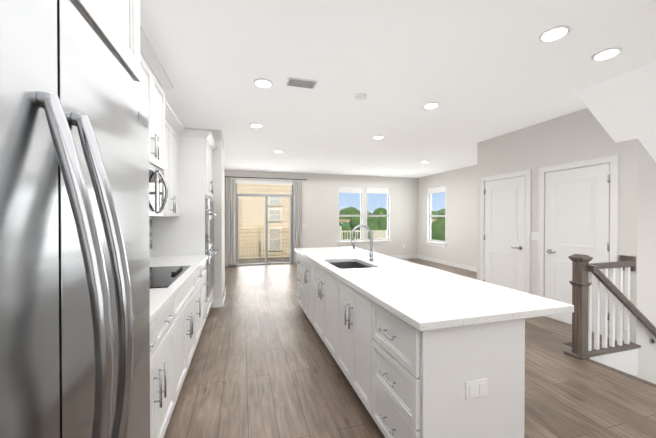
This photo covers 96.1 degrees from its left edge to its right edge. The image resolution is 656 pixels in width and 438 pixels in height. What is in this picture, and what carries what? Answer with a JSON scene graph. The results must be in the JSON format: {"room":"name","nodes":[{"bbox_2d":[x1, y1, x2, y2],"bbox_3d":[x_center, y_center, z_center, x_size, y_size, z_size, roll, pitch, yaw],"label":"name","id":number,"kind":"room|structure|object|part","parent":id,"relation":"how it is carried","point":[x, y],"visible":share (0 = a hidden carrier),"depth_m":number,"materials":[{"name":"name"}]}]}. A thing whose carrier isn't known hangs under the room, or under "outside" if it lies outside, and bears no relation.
{"room":"kitchen","nodes":[
{"label":"kitchen","id":0,"kind":"room"},
{"bbox_2d":[84,0,147,87],"bbox_3d":[-0.909,-0.761,0.621,0.746,0.630,0.546,0,0,-16],"label":"upper cabinet","id":1,"kind":"object","parent":0,"relation":"attached to","point":[120,19],"depth_m":0.88,"materials":[{"name":"white paint"}]},
{"bbox_2d":[149,217,151,248],"bbox_3d":[-1.745,0.168,2.203,0.015,0.390,2.896,0,0,-16],"label":"backsplash","id":2,"kind":"structure","parent":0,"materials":[{"name":"tile"}]},
{"bbox_2d":[148,52,167,171],"bbox_3d":[-1.593,-0.853,2.321,0.376,0.810,0.820,0,0,-16],"label":"upper cabinet","id":3,"kind":"object","parent":0,"relation":"attached to","point":[157,85],"depth_m":2.61,"materials":[{"name":"white paint"}]},
{"bbox_2d":[156,168,167,215],"bbox_3d":[-1.595,-0.237,2.324,0.371,0.414,0.764,0,0,-16],"label":"upper cabinet","id":4,"kind":"object","parent":0,"relation":"attached to","point":[161,177],"depth_m":2.56,"materials":[{"name":"white paint"}]},
{"bbox_2d":[149,163,167,215],"bbox_3d":[-1.556,-0.237,2.335,0.452,0.414,0.764,0,0,-16],"label":"microwave","id":5,"kind":"object","parent":4,"relation":"in","point":[157,182],"depth_m":2.51,"materials":[{"name":"grey metal"}]},
{"bbox_2d":[168,116,179,215],"bbox_3d":[-1.867,-0.564,3.171,0.321,1.060,0.962,0,0,-16],"label":"upper cabinet","id":6,"kind":"object","parent":0,"relation":"attached to","point":[173,128],"depth_m":3.37,"materials":[{"name":"white paint"}]},
{"bbox_2d":[183,127,224,307],"bbox_3d":[-2.136,-0.017,4.876,0.760,2.760,0.780,0,0,-16],"label":"wall","id":7,"kind":"structure","parent":0,"point":[218,199],"depth_m":4.59,"materials":[{"name":"white paint"}]},
{"bbox_2d":[221,287,225,306],"bbox_3d":[-1.765,1.297,4.992,0.018,0.130,0.810,0,0,-16],"label":"baseboard","id":8,"kind":"structure","parent":7,"relation":"attached to","point":[224,293],"depth_m":4.77,"materials":[{"name":"white paint"}]},
{"bbox_2d":[224,170,417,255],"bbox_3d":[-0.226,-0.048,9.237,7.050,2.760,0.140,0,0,-16],"label":"wall","id":9,"kind":"structure","parent":0,"point":[320,208],"depth_m":9.30,"materials":[{"name":"white paint"}]},
{"bbox_2d":[235,180,292,265],"bbox_3d":[-1.871,0.098,8.743,1.682,2.474,0.098,0,0,-16],"label":"sliding glass door","id":10,"kind":"structure","parent":9,"relation":"in","point":[266,196],"depth_m":8.73,"materials":[{"name":"grey"}]},
{"bbox_2d":[238,230,289,263],"bbox_3d":[-2.195,0.928,9.664,2.650,1.120,1.700,0,0,-16],"label":"deck","id":11,"kind":"object","parent":9,"relation":"attached to","point":[272,259],"depth_m":10.36,"materials":[{"name":"beige wood"}]},
{"bbox_2d":[225,176,306,266],"bbox_3d":[-1.861,0.044,8.628,2.514,2.560,0.117,0,0,-16],"label":"curtains","id":12,"kind":"object","parent":9,"relation":"hanging from","point":[230,237],"visible":0.9,"depth_m":8.39,"materials":[{"name":"fabric"}]},
{"bbox_3d":[-1.865,-1.214,8.631,2.514,0.044,0.093,0,0,-16],"label":"rod","id":13,"kind":"part","parent":12,"relation":"part of","materials":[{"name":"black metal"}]},
{"bbox_2d":[337,186,390,244],"bbox_3d":[1.187,-0.125,9.622,1.920,1.868,0.187,0,0,-16],"label":"windows","id":14,"kind":"structure","parent":9,"relation":"in","point":[363,215],"depth_m":9.60,"materials":[{"name":"white paint"}]},
{"bbox_2d":[390,254,416,258],"bbox_3d":[1.045,1.264,9.531,4.170,0.130,0.018,0,0,-16],"label":"baseboard","id":15,"kind":"structure","parent":9,"relation":"attached to","point":[395,256],"depth_m":9.97,"materials":[{"name":"white paint"}]},
{"bbox_2d":[140,0,655,177],"bbox_3d":[2.010,-1.440,4.007,8.450,0.100,11.330,0,0,-16],"label":"ceiling","id":16,"kind":"structure","parent":0,"point":[479,70],"depth_m":2.73,"materials":[{"name":"white paint"}]},
{"bbox_2d":[250,123,262,127],"bbox_3d":[-1.056,-1.385,4.335,0.189,0.016,0.189,0,0,29],"label":"recessed light","id":17,"kind":"object","parent":16,"relation":"in","point":[256,125],"depth_m":4.31,"materials":[{"name":"white paint"}]},
{"bbox_2d":[254,78,272,87],"bbox_3d":[-0.652,-1.375,2.973,0.189,0.016,0.189,0,0,29],"label":"recessed light","id":18,"kind":"object","parent":16,"relation":"in","point":[260,82],"depth_m":2.96,"materials":[{"name":"white paint"}]},
{"bbox_2d":[285,77,317,88],"bbox_3d":[-0.269,-1.378,2.980,0.300,0.010,0.180,0,0,-16],"label":"ceiling vent","id":19,"kind":"object","parent":16,"relation":"in","point":[294,82],"depth_m":2.97,"materials":[{"name":"white metal"}]},
{"bbox_2d":[285,77,317,88],"bbox_3d":[-0.269,-1.377,2.980,0.300,0.010,0.180,0,0,-16],"label":"ceiling vent grille","id":20,"kind":"object","parent":19,"relation":"attached to","point":[294,82],"depth_m":2.97,"materials":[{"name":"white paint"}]},
{"bbox_2d":[355,93,366,100],"bbox_3d":[0.370,-1.370,3.290,0.129,0.030,0.129,0,0,-22],"label":"smoke detector","id":21,"kind":"object","parent":16,"relation":"in","point":[361,96],"depth_m":3.26,"materials":[{"name":"white paint"}]},
{"bbox_2d":[373,135,383,138],"bbox_3d":[0.850,-1.389,4.979,0.189,0.016,0.189,0,0,29],"label":"recessed light","id":22,"kind":"object","parent":16,"relation":"in","point":[378,136],"depth_m":4.95,"materials":[{"name":"white paint"}]},
{"bbox_2d":[423,102,439,108],"bbox_3d":[1.248,-1.379,3.564,0.189,0.016,0.189,0,0,29],"label":"recessed light","id":23,"kind":"object","parent":16,"relation":"in","point":[430,105],"depth_m":3.54,"materials":[{"name":"white paint"}]},
{"bbox_2d":[538,25,570,41],"bbox_3d":[1.670,-1.369,2.177,0.189,0.016,0.189,0,0,29],"label":"recessed light","id":24,"kind":"object","parent":16,"relation":"in","point":[554,33],"depth_m":2.16,"materials":[{"name":"white paint"}]},
{"bbox_2d":[591,47,622,60],"bbox_3d":[2.311,-1.371,2.445,0.189,0.016,0.189,0,0,29],"label":"recessed light","id":25,"kind":"object","parent":16,"relation":"in","point":[607,53],"depth_m":2.43,"materials":[{"name":"white paint"}]},
{"bbox_2d":[163,258,655,437],"bbox_3d":[1.338,1.521,3.835,7.050,0.300,11.330,0,0,-16],"label":"floor","id":26,"kind":"structure","parent":0,"point":[263,364],"depth_m":2.47,"materials":[{"name":"brown wood"}]},
{"bbox_2d":[0,0,155,437],"bbox_3d":[-0.810,0.506,0.418,0.730,1.780,0.970,0,0,-16],"label":"refrigerator","id":27,"kind":"object","parent":26,"relation":"on","point":[107,250],"depth_m":0.50,"materials":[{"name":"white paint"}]},
{"bbox_2d":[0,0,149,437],"bbox_3d":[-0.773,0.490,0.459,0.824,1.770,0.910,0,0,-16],"label":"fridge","id":28,"kind":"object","parent":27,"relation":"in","point":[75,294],"depth_m":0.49,"materials":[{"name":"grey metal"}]},
{"bbox_2d":[156,292,179,437],"bbox_3d":[-1.206,0.948,1.445,0.626,0.880,1.134,0,0,-16],"label":"base cabinet","id":29,"kind":"object","parent":26,"relation":"on","point":[168,322],"depth_m":1.83,"materials":[{"name":"white paint"}]},
{"bbox_2d":[156,132,215,312],"bbox_3d":[-1.958,0.134,4.086,0.651,2.470,0.836,0,0,-16],"label":"tall cabinet","id":30,"kind":"object","parent":26,"relation":"on","point":[191,233],"depth_m":3.72,"materials":[{"name":"white paint"}]},
{"bbox_2d":[205,198,217,296],"bbox_3d":[-1.639,0.366,4.179,0.106,1.305,0.756,0,0,-16],"label":"oven","id":31,"kind":"object","parent":30,"relation":"in","point":[209,204],"depth_m":3.89,"materials":[{"name":"silver metal"}]},
{"bbox_2d":[180,272,199,389],"bbox_3d":[-1.473,0.941,2.369,0.626,0.880,1.038,0,0,-16],"label":"base cabinet","id":32,"kind":"object","parent":26,"relation":"on","point":[190,294],"depth_m":2.51,"materials":[{"name":"white paint"}]},
{"bbox_2d":[156,256,207,315],"bbox_3d":[-1.443,0.480,2.293,0.644,0.040,2.896,0,0,-16],"label":"countertop","id":33,"kind":"structure","parent":32,"relation":"on","point":[164,296],"depth_m":2.41,"materials":[{"name":"white stone"}]},
{"bbox_2d":[156,264,191,287],"bbox_3d":[-1.457,0.442,2.369,0.510,0.034,0.910,0,0,-16],"label":"cooktop","id":34,"kind":"object","parent":33,"relation":"in","point":[167,275],"depth_m":2.46,"materials":[{"name":"black glass"}]},
{"bbox_2d":[200,264,203,334],"bbox_3d":[-1.655,0.937,2.998,0.626,0.880,0.519,0,0,-16],"label":"base cabinet","id":35,"kind":"object","parent":26,"relation":"on","point":[201,265],"depth_m":3.30,"materials":[{"name":"white paint"}]},
{"bbox_2d":[204,260,207,323],"bbox_3d":[-1.782,0.934,3.437,0.626,0.880,0.519,0,0,-16],"label":"base cabinet","id":36,"kind":"object","parent":26,"relation":"on","point":[205,261],"depth_m":3.72,"materials":[{"name":"white paint"}]},
{"bbox_2d":[297,253,524,437],"bbox_3d":[0.266,0.937,3.046,0.686,0.878,3.302,0,0,-16],"label":"kitchen island","id":37,"kind":"object","parent":26,"relation":"on","point":[418,350],"depth_m":1.54,"materials":[{"name":"white paint"}]},
{"bbox_2d":[295,245,573,332],"bbox_3d":[0.413,0.476,3.091,0.965,0.040,3.370,0,0,-16],"label":"island countertop","id":38,"kind":"structure","parent":37,"relation":"on","point":[424,296],"depth_m":1.86,"materials":[{"name":"white stone"}]},
{"bbox_2d":[330,262,370,268],"bbox_3d":[0.222,0.552,3.104,0.429,0.352,0.664,0,0,-16],"label":"sink","id":39,"kind":"object","parent":38,"relation":"in","point":[337,265],"depth_m":3.40,"materials":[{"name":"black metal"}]},
{"bbox_2d":[351,225,373,260],"bbox_3d":[0.369,0.254,3.233,0.273,0.402,0.112,0,0,-16],"label":"faucet","id":40,"kind":"object","parent":38,"relation":"on","point":[371,237],"depth_m":3.22,"materials":[{"name":"silver metal"}]},
{"bbox_2d":[564,254,655,386],"bbox_3d":[4.485,2.449,3.018,3.950,4.201,1.278,0,0,-16],"label":"stair railing","id":41,"kind":"object","parent":26,"relation":"on","point":[620,356],"visible":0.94,"depth_m":3.05,"materials":[{"name":"brown wood"}]},
{"bbox_3d":[4.210,1.756,3.417,3.386,2.612,0.120,0,0,-16],"label":"handrail","id":42,"kind":"part","parent":41,"relation":"part of","materials":[{"name":"brown wood"}]},
{"bbox_2d":[418,165,476,266],"bbox_3d":[3.756,-0.040,8.045,0.140,2.760,4.560,0,0,-16],"label":"wall","id":43,"kind":"structure","parent":0,"point":[461,218],"depth_m":8.32,"materials":[{"name":"white paint"}]},
{"bbox_2d":[425,185,446,247],"bbox_3d":[3.404,-0.107,9.187,0.187,1.858,1.010,0,0,-16],"label":"window","id":44,"kind":"structure","parent":43,"relation":"in","point":[436,189],"depth_m":9.38,"materials":[{"name":"white paint"}]},
{"bbox_2d":[417,254,476,271],"bbox_3d":[3.695,1.276,7.985,0.015,0.130,4.460,0,0,-16],"label":"baseboard","id":45,"kind":"structure","parent":43,"relation":"attached to","point":[472,268],"depth_m":8.55,"materials":[{"name":"white paint"}]},
{"bbox_2d":[477,108,625,336],"bbox_3d":[3.820,-0.015,4.561,1.670,2.760,2.170,0,0,-16],"label":"wall block","id":46,"kind":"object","parent":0,"point":[580,135],"visible":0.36,"depth_m":4.17,"materials":[{"name":"white paint"}]},
{"bbox_2d":[480,169,530,293],"bbox_3d":[2.837,0.309,4.811,0.078,2.110,0.950,0,0,-16],"label":"closet door","id":47,"kind":"structure","parent":46,"relation":"attached to","point":[505,259],"depth_m":4.75,"materials":[{"name":"white paint"}]},
{"bbox_2d":[531,232,537,239],"bbox_3d":[3.020,0.237,4.301,0.009,0.120,0.110,0,0,-16],"label":"switch plate","id":48,"kind":"object","parent":46,"relation":"attached to","point":[534,235],"depth_m":4.31,"materials":[{"name":"white plastic"}]},
{"bbox_2d":[538,155,618,340],"bbox_3d":[3.134,0.316,3.783,0.078,2.110,0.930,0,0,-16],"label":"closet door","id":49,"kind":"structure","parent":46,"relation":"attached to","point":[573,211],"depth_m":3.78,"materials":[{"name":"white paint"}]},
{"bbox_2d":[576,62,655,161],"bbox_3d":[4.636,0.096,3.127,3.700,2.960,1.240,0,0,-16],"label":"soffit","id":50,"kind":"structure","parent":0,"point":[622,107],"depth_m":3.03,"materials":[{"name":"white paint"}]},
{"bbox_2d":[625,138,655,383],"bbox_3d":[4.342,1.493,3.542,4.040,5.760,0.100,0,0,-16],"label":"wall","id":51,"kind":"structure","parent":0,"point":[640,235],"depth_m":3.19,"materials":[{"name":"white paint"}]},
{"label":"outside","id":52,"kind":"structure","parent":0,"visible":0},
{"bbox_3d":[4.540,4.128,78.616,350.000,0.200,350.000,0,0,-16],"label":"ground","id":53,"kind":"structure","parent":52,"visible":0},
{"bbox_2d":[237,183,290,258],"bbox_3d":[-7.132,-1.631,17.908,11.900,12.200,10.085,0,0,-16],"label":"neighbouring house","id":54,"kind":"structure","parent":53,"relation":"on","point":[248,203],"depth_m":13.93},
{"bbox_2d":[339,219,436,225],"bbox_3d":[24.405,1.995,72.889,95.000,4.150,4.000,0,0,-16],"label":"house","id":55,"kind":"structure","parent":53,"relation":"on","point":[344,222],"depth_m":65.14,"materials":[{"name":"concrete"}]},
{"bbox_2d":[339,207,444,240],"bbox_3d":[44.485,2.759,65.985,189.564,12.876,133.675,0,0,-16],"label":"trees","id":56,"kind":"object","parent":53,"relation":"on","point":[372,224],"depth_m":59.45,"materials":[{"name":"green plant"}]},
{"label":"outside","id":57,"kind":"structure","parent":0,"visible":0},
{"bbox_2d":[339,226,386,239],"bbox_3d":[1.681,1.055,16.354,4.060,1.450,0.220,0,0,-16],"label":"fence","id":58,"kind":"object","parent":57,"point":[381,234],"depth_m":16.60,"materials":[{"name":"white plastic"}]}
]}

